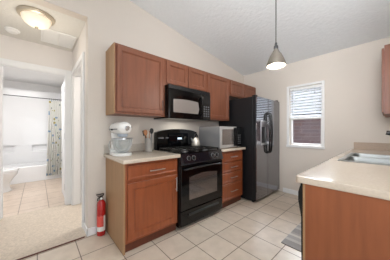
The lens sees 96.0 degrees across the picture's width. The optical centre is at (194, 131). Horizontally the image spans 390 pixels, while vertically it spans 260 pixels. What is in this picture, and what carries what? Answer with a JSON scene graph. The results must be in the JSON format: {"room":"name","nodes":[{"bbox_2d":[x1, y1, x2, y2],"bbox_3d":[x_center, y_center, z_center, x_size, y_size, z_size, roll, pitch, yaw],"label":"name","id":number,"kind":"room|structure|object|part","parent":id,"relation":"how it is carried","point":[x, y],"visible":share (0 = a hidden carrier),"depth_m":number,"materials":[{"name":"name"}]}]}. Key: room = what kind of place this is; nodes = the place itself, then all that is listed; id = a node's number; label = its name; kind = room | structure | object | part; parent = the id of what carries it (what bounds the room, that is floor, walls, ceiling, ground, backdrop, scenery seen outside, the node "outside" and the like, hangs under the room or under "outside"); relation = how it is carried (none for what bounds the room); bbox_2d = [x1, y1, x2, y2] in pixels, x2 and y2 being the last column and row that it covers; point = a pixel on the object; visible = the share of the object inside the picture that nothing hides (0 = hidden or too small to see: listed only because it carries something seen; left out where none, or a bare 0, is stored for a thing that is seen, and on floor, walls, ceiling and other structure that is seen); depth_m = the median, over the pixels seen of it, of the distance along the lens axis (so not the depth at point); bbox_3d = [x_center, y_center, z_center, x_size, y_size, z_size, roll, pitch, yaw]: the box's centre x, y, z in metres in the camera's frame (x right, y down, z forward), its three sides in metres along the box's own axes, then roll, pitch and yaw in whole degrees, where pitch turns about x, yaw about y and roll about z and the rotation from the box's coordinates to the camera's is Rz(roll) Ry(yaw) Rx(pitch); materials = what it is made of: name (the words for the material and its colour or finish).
{"room":"kitchen","nodes":[
{"label":"kitchen","id":0,"kind":"room"},
{"bbox_2d":[3,80,60,92],"bbox_3d":[-4.449,-0.038,4.566,1.520,2.440,0.100,0,0,-42],"label":"wall","id":1,"kind":"structure","parent":0,"point":[6,83],"depth_m":4.61,"materials":[{"name":"white paint"}]},
{"bbox_2d":[0,34,81,76],"bbox_3d":[-3.610,-0.051,1.476,4.600,2.466,0.120,0,0,-42],"label":"wall","id":2,"kind":"structure","parent":0,"point":[11,48],"depth_m":2.55,"materials":[{"name":"paint"}]},
{"bbox_2d":[0,58,70,219],"bbox_3d":[-2.571,0.102,2.844,0.868,2.141,0.803,0,0,-42],"label":"door frame","id":3,"kind":"structure","parent":2,"relation":"in","point":[6,63],"depth_m":2.78,"materials":[{"name":"white paint"}]},
{"bbox_2d":[16,236,84,259],"bbox_3d":[-2.825,1.176,0.522,4.294,0.010,0.016,0,0,-42],"label":"trim","id":4,"kind":"structure","parent":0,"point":[83,236],"depth_m":1.75,"materials":[{"name":"brown wood"}]},
{"bbox_2d":[72,23,85,223],"bbox_3d":[-1.598,-0.051,2.490,0.099,2.466,1.059,0,0,-42],"label":"wall","id":5,"kind":"structure","parent":0,"point":[80,46],"depth_m":2.12,"materials":[{"name":"paint"}]},
{"bbox_2d":[71,52,83,228],"bbox_3d":[-1.337,0.107,2.767,0.900,2.131,0.965,0,0,-42],"label":"door frame","id":6,"kind":"structure","parent":5,"relation":"in","point":[77,82],"depth_m":2.79,"materials":[{"name":"white paint"}]},
{"bbox_2d":[83,222,87,235],"bbox_3d":[-1.270,1.134,2.039,0.014,0.080,0.198,0,0,-42],"label":"baseboard","id":7,"kind":"structure","parent":5,"relation":"attached to","point":[85,228],"depth_m":2.01,"materials":[{"name":"white paint"}]},
{"bbox_2d":[27,0,243,227],"bbox_3d":[-1.722,-0.656,1.592,7.566,3.677,0.110,0,0,-42],"label":"wall","id":8,"kind":"structure","parent":0,"point":[123,22],"depth_m":2.13,"materials":[{"name":"beige paint"}]},
{"bbox_2d":[87,226,96,236],"bbox_3d":[-1.141,1.139,2.031,0.195,0.085,0.013,0,0,-42],"label":"baseboard","id":9,"kind":"structure","parent":8,"relation":"attached to","point":[93,230],"depth_m":2.00,"materials":[{"name":"white paint"}]},
{"bbox_2d":[104,143,153,153],"bbox_3d":[-0.837,0.217,2.299,0.650,0.102,0.019,0,0,-42],"label":"backsplash","id":10,"kind":"structure","parent":8,"relation":"attached to","point":[140,146],"depth_m":2.29,"materials":[{"name":"laminate"}]},
{"bbox_2d":[106,42,164,117],"bbox_3d":[-0.718,-0.571,2.184,0.631,0.762,0.346,0,0,-42],"label":"upper cabinet","id":11,"kind":"object","parent":8,"relation":"attached to","point":[135,79],"visible":1,"depth_m":2.04,"materials":[{"name":"brown wood"}]},
{"bbox_3d":[-0.964,-0.571,1.993,0.012,0.762,0.302,0,0,-42],"label":"panel","id":12,"kind":"part","parent":11,"relation":"part of","materials":[{"name":"beige wood"}]},
{"bbox_2d":[154,84,209,120],"bbox_3d":[-0.162,-0.386,2.618,0.770,0.436,0.442,0,0,-42],"label":"microwave","id":13,"kind":"object","parent":8,"relation":"attached to","point":[181,103],"visible":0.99,"depth_m":2.43,"materials":[{"name":"black metal"}]},
{"bbox_3d":[-0.115,-0.361,2.431,0.586,0.377,0.018,0,0,-42],"label":"door","id":14,"kind":"part","parent":13,"relation":"part of","materials":[{"name":"black plastic"}]},
{"bbox_3d":[0.097,-0.358,2.586,0.020,0.293,0.049,0,0,-42],"label":"handle","id":15,"kind":"part","parent":13,"relation":"part of","materials":[{"name":"black plastic"}]},
{"bbox_3d":[0.171,-0.361,2.689,0.176,0.377,0.016,0,0,-42],"label":"control panel","id":16,"kind":"part","parent":13,"relation":"part of","materials":[{"name":"black plastic"}]},
{"bbox_2d":[165,59,205,91],"bbox_3d":[-0.202,-0.780,2.663,0.776,0.344,0.323,0,0,-42],"label":"upper cabinet","id":17,"kind":"object","parent":8,"relation":"attached to","point":[177,74],"visible":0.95,"depth_m":2.51,"materials":[{"name":"brown wood"}]},
{"bbox_3d":[-0.239,-0.780,2.425,0.360,0.300,0.019,0,0,-42],"label":"door","id":18,"kind":"part","parent":17,"relation":"part of","materials":[{"name":"brown wood"}]},
{"bbox_3d":[0.039,-0.780,2.675,0.360,0.300,0.019,0,0,-42],"label":"door","id":19,"kind":"part","parent":17,"relation":"part of","materials":[{"name":"brown wood"}]},
{"bbox_2d":[206,72,228,120],"bbox_3d":[0.316,-0.571,3.113,0.594,0.762,0.346,0,0,-42],"label":"upper cabinet","id":20,"kind":"object","parent":8,"relation":"attached to","point":[217,86],"visible":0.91,"depth_m":3.01,"materials":[{"name":"brown wood"}]},
{"bbox_2d":[229,79,255,99],"bbox_3d":[0.881,-0.802,3.635,0.942,0.299,0.323,0,0,-42],"label":"upper cabinet","id":21,"kind":"object","parent":8,"relation":"attached to","point":[237,90],"visible":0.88,"depth_m":3.45,"materials":[{"name":"brown wood"}]},
{"bbox_3d":[0.810,-0.802,3.368,0.435,0.255,0.019,0,0,-42],"label":"door","id":22,"kind":"part","parent":21,"relation":"part of","materials":[{"name":"brown wood"}]},
{"bbox_3d":[1.150,-0.802,3.673,0.440,0.255,0.019,0,0,-42],"label":"door","id":23,"kind":"part","parent":21,"relation":"part of","materials":[{"name":"brown wood"}]},
{"bbox_2d":[0,178,300,259],"bbox_3d":[-1.070,1.203,0.867,7.566,0.058,9.920,0,0,-42],"label":"floor","id":24,"kind":"structure","parent":0,"point":[244,229],"depth_m":2.03,"materials":[{"name":"beige tile"}]},
{"bbox_2d":[3,168,18,192],"bbox_3d":[-3.834,0.800,3.343,0.682,0.761,0.442,0,0,-42],"label":"toilet","id":25,"kind":"object","parent":24,"relation":"on","point":[9,174],"visible":0.87,"depth_m":3.41,"materials":[{"name":"white ceramic"}]},
{"bbox_3d":[-3.764,0.771,3.407,0.494,0.050,0.378,0,0,-42],"label":"seat lid","id":26,"kind":"part","parent":25,"relation":"part of","materials":[{"name":"white ceramic"}]},
{"bbox_2d":[3,161,61,184],"bbox_3d":[-4.164,1.000,4.249,1.476,0.361,0.703,0,0,-42],"label":"bathtub","id":27,"kind":"object","parent":24,"relation":"on","point":[35,171],"visible":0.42,"depth_m":4.16,"materials":[{"name":"white ceramic"}]},
{"bbox_2d":[3,87,61,164],"bbox_3d":[-4.172,-0.125,4.257,1.518,1.886,0.729,0,0,-42],"label":"shower surround","id":28,"kind":"object","parent":27,"relation":"on","point":[25,119],"visible":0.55,"depth_m":4.50,"materials":[{"name":"white plastic"}]},
{"bbox_2d":[96,193,105,235],"bbox_3d":[-1.073,0.949,2.011,0.091,0.465,0.091,0,0,3],"label":"fire extinguisher","id":29,"kind":"object","parent":24,"relation":"on","point":[101,205],"visible":1,"depth_m":1.98,"materials":[{"name":"red metal"}]},
{"bbox_2d":[106,158,176,255],"bbox_3d":[-0.622,0.744,2.074,0.629,0.874,0.638,0,0,-42],"label":"base cabinet","id":30,"kind":"object","parent":24,"relation":"on","point":[141,198],"visible":0.95,"depth_m":1.83,"materials":[{"name":"brown wood"}]},
{"bbox_3d":[-0.868,0.744,1.889,0.016,0.874,0.585,0,0,-42],"label":"panel","id":31,"kind":"part","parent":30,"relation":"part of","materials":[{"name":"beige wood"}]},
{"bbox_2d":[104,143,180,164],"bbox_3d":[-0.627,0.236,2.063,0.656,0.140,0.650,0,0,-42],"label":"countertop","id":32,"kind":"structure","parent":30,"relation":"on","point":[138,155],"depth_m":2.00,"materials":[{"name":"beige laminate"}]},
{"bbox_2d":[109,122,132,155],"bbox_3d":[-0.853,0.080,2.018,0.254,0.374,0.328,0,0,-25],"label":"stand mixer","id":33,"kind":"object","parent":32,"relation":"on","point":[118,129],"visible":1,"depth_m":1.94,"materials":[{"name":"white metal"}]},
{"bbox_2d":[109,138,132,152],"bbox_3d":[-0.832,0.159,1.962,0.266,0.164,0.222,0,0,-42],"label":"bowl","id":34,"kind":"object","parent":33,"relation":"on","point":[116,150],"depth_m":1.97,"materials":[{"name":"clear glass"}]},
{"bbox_2d":[145,138,151,151],"bbox_3d":[-0.612,0.179,2.306,0.098,0.176,0.098,0,0,-42],"label":"utensil crock","id":35,"kind":"object","parent":32,"relation":"on","point":[148,141],"visible":1,"depth_m":2.27,"materials":[{"name":"ceramic"}]},
{"bbox_3d":[-0.429,0.405,1.875,0.579,0.145,0.019,0,0,-42],"label":"drawer","id":36,"kind":"part","parent":30,"relation":"part of","materials":[{"name":"brown wood"}]},
{"bbox_3d":[-0.429,0.782,1.875,0.579,0.550,0.019,0,0,-42],"label":"door","id":37,"kind":"part","parent":30,"relation":"part of","materials":[{"name":"brown wood"}]},
{"bbox_2d":[154,129,222,227],"bbox_3d":[-0.072,0.574,2.518,0.766,1.214,0.680,0,0,-42],"label":"stove","id":38,"kind":"object","parent":24,"relation":"on","point":[199,168],"visible":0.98,"depth_m":2.31,"materials":[{"name":"black metal"}]},
{"bbox_3d":[-0.251,0.117,2.718,0.366,0.170,0.020,0,0,-42],"label":"clock panel","id":39,"kind":"part","parent":38,"relation":"part of","materials":[{"name":"black plastic"}]},
{"bbox_2d":[157,147,220,154],"bbox_3d":[-0.097,0.270,2.547,0.764,0.012,0.604,0,0,-42],"label":"cooktop","id":40,"kind":"object","parent":38,"relation":"in","point":[199,151],"depth_m":2.38,"materials":[{"name":"black metal"}]},
{"bbox_2d":[191,133,199,145],"bbox_3d":[0.013,0.131,2.761,0.136,0.198,0.157,0,0,12],"label":"kettle","id":41,"kind":"object","parent":38,"relation":"on","point":[195,142],"visible":1,"depth_m":2.72,"materials":[{"name":"metal"}]},
{"bbox_3d":[0.108,1.040,2.318,0.760,0.173,0.029,0,0,-42],"label":"storage drawer","id":42,"kind":"part","parent":38,"relation":"part of","materials":[{"name":"black metal"}]},
{"bbox_3d":[0.109,0.680,2.317,0.760,0.533,0.031,0,0,-42],"label":"oven door","id":43,"kind":"part","parent":38,"relation":"part of","materials":[{"name":"black ceramic"}]},
{"bbox_3d":[0.112,0.342,2.314,0.762,0.130,0.042,0,0,-42],"label":"knob panel","id":44,"kind":"part","parent":38,"relation":"part of","materials":[{"name":"black metal"}]},
{"bbox_3d":[0.136,0.448,2.287,0.687,0.039,0.058,0,0,-42],"label":"handle","id":45,"kind":"part","parent":38,"relation":"part of","materials":[{"name":"black metal"}]},
{"bbox_3d":[0.132,1.016,2.306,0.546,0.032,0.020,0,0,-42],"label":"handle","id":46,"kind":"part","parent":38,"relation":"part of","materials":[{"name":"black metal"}]},
{"bbox_2d":[221,150,241,207],"bbox_3d":[0.412,0.744,3.003,0.586,0.874,0.638,0,0,-42],"label":"base cabinet","id":47,"kind":"object","parent":24,"relation":"on","point":[232,160],"visible":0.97,"depth_m":2.78,"materials":[{"name":"brown wood"}]},
{"bbox_2d":[204,147,245,151],"bbox_3d":[0.417,0.236,3.001,0.593,0.140,0.650,0,0,-42],"label":"countertop","id":48,"kind":"structure","parent":47,"relation":"on","point":[228,148],"depth_m":2.72,"materials":[{"name":"beige laminate"}]},
{"bbox_2d":[199,126,241,148],"bbox_3d":[0.434,0.097,2.985,0.565,0.340,0.468,0,0,-42],"label":"microwave oven","id":49,"kind":"object","parent":48,"relation":"on","point":[215,136],"visible":0.94,"depth_m":2.79,"materials":[{"name":"grey paint"}]},
{"bbox_3d":[0.528,0.091,2.772,0.420,0.329,0.020,0,0,-42],"label":"door","id":50,"kind":"part","parent":49,"relation":"part of","materials":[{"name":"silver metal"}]},
{"bbox_3d":[0.657,0.091,2.872,0.085,0.299,0.003,0,0,-42],"label":"door trim","id":51,"kind":"part","parent":49,"relation":"part of","materials":[{"name":"black plastic"}]},
{"bbox_3d":[0.739,0.091,2.962,0.143,0.329,0.020,0,0,-42],"label":"control panel","id":52,"kind":"part","parent":49,"relation":"part of","materials":[{"name":"black plastic"}]},
{"bbox_3d":[0.600,0.402,2.798,0.531,0.140,0.019,0,0,-42],"label":"drawer","id":53,"kind":"part","parent":47,"relation":"part of","materials":[{"name":"brown wood"}]},
{"bbox_3d":[0.600,0.562,2.798,0.531,0.140,0.019,0,0,-42],"label":"drawer","id":54,"kind":"part","parent":47,"relation":"part of","materials":[{"name":"brown wood"}]},
{"bbox_3d":[0.600,0.725,2.798,0.531,0.145,0.019,0,0,-42],"label":"drawer","id":55,"kind":"part","parent":47,"relation":"part of","materials":[{"name":"brown wood"}]},
{"bbox_3d":[0.600,0.940,2.798,0.531,0.245,0.019,0,0,-42],"label":"drawer","id":56,"kind":"part","parent":47,"relation":"part of","materials":[{"name":"brown wood"}]},
{"bbox_2d":[219,95,278,201],"bbox_3d":[1.085,0.290,3.422,0.883,1.782,0.876,0,0,-42],"label":"refrigerator","id":57,"kind":"object","parent":24,"relation":"on","point":[258,117],"visible":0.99,"depth_m":3.01,"materials":[{"name":"black metal"}]},
{"bbox_3d":[1.119,0.279,3.015,0.389,1.706,0.058,0,0,-42],"label":"freezer door","id":58,"kind":"part","parent":57,"relation":"part of","materials":[{"name":"black metal"}]},
{"bbox_3d":[1.175,0.029,3.013,0.195,0.415,0.019,0,0,-42],"label":"dispenser frame","id":59,"kind":"part","parent":57,"relation":"part of","materials":[{"name":"silver metal"}]},
{"bbox_3d":[1.286,0.032,3.067,0.040,0.727,0.079,0,0,-42],"label":"handle","id":60,"kind":"part","parent":57,"relation":"part of","materials":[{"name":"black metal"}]},
{"bbox_3d":[1.344,0.032,3.119,0.040,0.728,0.079,0,0,-42],"label":"handle","id":61,"kind":"part","parent":57,"relation":"part of","materials":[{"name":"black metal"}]},
{"bbox_2d":[281,222,300,251],"bbox_3d":[1.267,1.177,1.940,0.642,0.007,0.355,0,0,-42],"label":"rug","id":62,"kind":"object","parent":24,"relation":"on","point":[293,240],"visible":0.36,"depth_m":1.90,"materials":[{"name":"grey fabric"}]},
{"bbox_2d":[298,183,302,259],"bbox_3d":[1.057,0.747,1.060,0.600,0.869,0.645,0,0,-42],"label":"dishwasher","id":63,"kind":"object","parent":24,"relation":"on","point":[300,192],"visible":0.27,"depth_m":1.07,"materials":[{"name":"black plastic"}]},
{"bbox_2d":[303,184,389,259],"bbox_3d":[1.729,0.744,1.615,2.396,0.874,0.632,0,0,-42],"label":"base cabinet","id":64,"kind":"object","parent":24,"relation":"on","point":[337,225],"visible":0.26,"depth_m":0.90,"materials":[{"name":"brown wood"}]},
{"bbox_2d":[296,142,389,200],"bbox_3d":[1.714,0.235,1.619,2.416,0.142,0.656,0,0,-42],"label":"countertop","id":65,"kind":"structure","parent":64,"relation":"on","point":[371,180],"depth_m":1.06,"materials":[{"name":"beige laminate"}]},
{"bbox_2d":[338,153,389,165],"bbox_3d":[1.777,0.356,1.677,0.815,0.191,0.530,0,0,-42],"label":"sink","id":66,"kind":"object","parent":65,"relation":"in","point":[378,159],"visible":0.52,"depth_m":1.75,"materials":[{"name":"metal"}]},
{"bbox_2d":[345,157,389,163],"bbox_3d":[1.621,0.357,1.563,0.350,0.189,0.410,0,0,-42],"label":"basin","id":67,"kind":"object","parent":66,"relation":"in","point":[360,159],"depth_m":1.71,"materials":[{"name":"metal"}]},
{"bbox_2d":[351,153,389,158],"bbox_3d":[1.911,0.357,1.823,0.350,0.189,0.410,0,0,-42],"label":"basin","id":68,"kind":"object","parent":66,"relation":"in","point":[352,154],"depth_m":1.97,"materials":[{"name":"metal"}]},
{"bbox_2d":[0,0,389,86],"bbox_3d":[-1.051,-1.926,0.951,7.706,1.337,10.020,0,0,-42],"label":"ceiling","id":69,"kind":"structure","parent":0,"point":[240,34],"depth_m":2.41,"materials":[{"name":"paint"}]},
{"bbox_2d":[4,26,19,34],"bbox_3d":[-2.313,-1.262,2.224,0.144,0.042,0.144,0,0,-42],"label":"smoke detector","id":70,"kind":"object","parent":69,"relation":"attached to","point":[11,30],"visible":1,"depth_m":2.19,"materials":[{"name":"white plastic"}]},
{"bbox_2d":[16,5,54,29],"bbox_3d":[-1.758,-1.209,1.950,0.326,0.150,0.326,0,0,-42],"label":"ceiling light","id":71,"kind":"object","parent":69,"relation":"attached to","point":[36,18],"visible":1,"depth_m":1.88,"materials":[{"name":"white glass"}]},
{"bbox_3d":[-1.758,-1.202,1.950,0.260,0.096,0.260,0,0,-42],"label":"lamp shade","id":72,"kind":"part","parent":71,"relation":"part of","materials":[{"name":"white glass"}]},
{"bbox_2d":[41,29,76,48],"bbox_3d":[-1.893,-1.276,2.433,0.365,0.016,0.430,0,0,-42],"label":"ceiling vent","id":73,"kind":"object","parent":69,"relation":"in","point":[50,36],"visible":0.89,"depth_m":2.41,"materials":[{"name":"white plastic"}]},
{"bbox_2d":[266,0,285,68],"bbox_3d":[0.830,-1.115,1.800,0.188,0.897,0.188,0,0,-42],"label":"pendant lamp","id":74,"kind":"object","parent":69,"relation":"hanging from","point":[276,60],"visible":1,"depth_m":1.77,"materials":[{"name":"metal"}]},
{"bbox_3d":[0.830,-1.220,1.800,0.009,0.627,0.009,0,0,26],"label":"cord","id":75,"kind":"part","parent":74,"relation":"part of","materials":[{"name":"metal"}]},
{"bbox_3d":[0.830,-0.755,1.800,0.188,0.178,0.188,0,0,-42],"label":"lamp shade","id":76,"kind":"part","parent":74,"relation":"part of","materials":[{"name":"grey metal"}]},
{"bbox_2d":[267,63,284,67],"bbox_3d":[0.830,-0.717,1.800,0.166,0.098,0.166,0,0,-42],"label":"diffuser","id":77,"kind":"object","parent":74,"relation":"attached to","point":[269,65],"depth_m":1.79,"materials":[{"name":"white glass"}]},
{"bbox_2d":[244,37,389,191],"bbox_3d":[3.110,-0.101,1.979,0.140,2.566,5.990,0,0,-42],"label":"wall","id":78,"kind":"structure","parent":0,"point":[352,76],"depth_m":2.81,"materials":[{"name":"beige paint"}]},
{"bbox_2d":[283,188,297,195],"bbox_3d":[2.051,1.139,3.044,0.013,0.085,1.010,0,0,-42],"label":"baseboard","id":79,"kind":"structure","parent":78,"relation":"attached to","point":[290,191],"depth_m":3.31,"materials":[{"name":"white paint"}]},
{"bbox_2d":[286,80,324,148],"bbox_3d":[2.002,-0.273,3.185,0.163,1.150,0.607,0,0,-42],"label":"window","id":80,"kind":"structure","parent":78,"relation":"in","point":[296,145],"depth_m":3.10,"materials":[{"name":"white paint"}]},
{"bbox_2d":[290,84,321,119],"bbox_3d":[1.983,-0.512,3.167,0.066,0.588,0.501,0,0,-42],"label":"window blind","id":81,"kind":"object","parent":80,"relation":"attached to","point":[314,87],"visible":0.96,"depth_m":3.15,"materials":[{"name":"white plastic"}]},
{"bbox_3d":[1.990,-0.783,3.173,0.048,0.046,0.501,0,0,-42],"label":"head rail","id":82,"kind":"part","parent":81,"relation":"part of","materials":[{"name":"white plastic"}]},
{"bbox_3d":[1.990,-0.234,3.173,0.044,0.022,0.497,0,0,-42],"label":"rail","id":83,"kind":"part","parent":81,"relation":"part of","materials":[{"name":"white plastic"}]},
{"bbox_3d":[2.080,-0.493,3.030,0.003,0.550,0.003,0,0,33],"label":"ladder cord","id":84,"kind":"part","parent":81,"relation":"part of","materials":[{"name":"white fabric"}]},
{"bbox_3d":[2.042,-0.277,3.219,0.058,1.061,0.507,0,0,-42],"label":"sash","id":85,"kind":"part","parent":80,"relation":"part of","materials":[{"name":"white paint"}]},
{"bbox_2d":[354,142,389,150],"bbox_3d":[2.611,0.216,2.413,0.020,0.104,0.641,0,0,-42],"label":"backsplash","id":86,"kind":"structure","parent":78,"relation":"attached to","point":[357,145],"depth_m":2.50,"materials":[{"name":"beige laminate"}]},
{"bbox_2d":[382,44,389,116],"bbox_3d":[2.457,-0.571,2.071,0.704,0.762,0.336,0,0,-42],"label":"upper cabinet","id":87,"kind":"object","parent":78,"relation":"attached to","point":[386,50],"visible":1,"depth_m":1.94,"materials":[{"name":"brown wood"}]},
{"bbox_3d":[2.350,-0.570,2.188,0.651,0.720,0.019,0,0,-42],"label":"door","id":88,"kind":"part","parent":87,"relation":"part of","materials":[{"name":"brown wood"}]},
{"bbox_3d":[-2.928,-0.038,4.084,0.100,2.440,2.849,0,0,-42],"label":"wall","id":89,"kind":"structure","parent":0,"visible":0},
{"bbox_2d":[3,94,59,99],"bbox_3d":[-3.898,-0.784,3.952,1.518,0.056,0.056,0,0,-42],"label":"curtain rod","id":90,"kind":"object","parent":89,"relation":"attached to","point":[3,94],"visible":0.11,"depth_m":4.04,"materials":[{"name":"metal"}]},
{"bbox_2d":[46,98,61,175],"bbox_3d":[-3.464,0.140,4.326,0.305,1.885,0.058,0,0,-42],"label":"shower curtain","id":91,"kind":"object","parent":90,"relation":"hanging from","point":[54,142],"visible":0.98,"depth_m":4.33,"materials":[{"name":"fabric"}]},
{"bbox_3d":[2.720,1.292,3.786,1.674,0.020,8.000,0,0,-42],"label":"ground","id":92,"kind":"structure","parent":0,"visible":0},
{"bbox_2d":[293,116,320,143],"bbox_3d":[3.424,0.407,4.419,0.200,1.750,7.000,0,0,-42],"label":"brick wall","id":93,"kind":"structure","parent":92,"relation":"on","point":[305,130],"depth_m":4.72,"materials":[{"name":"red brick"}]}
]}

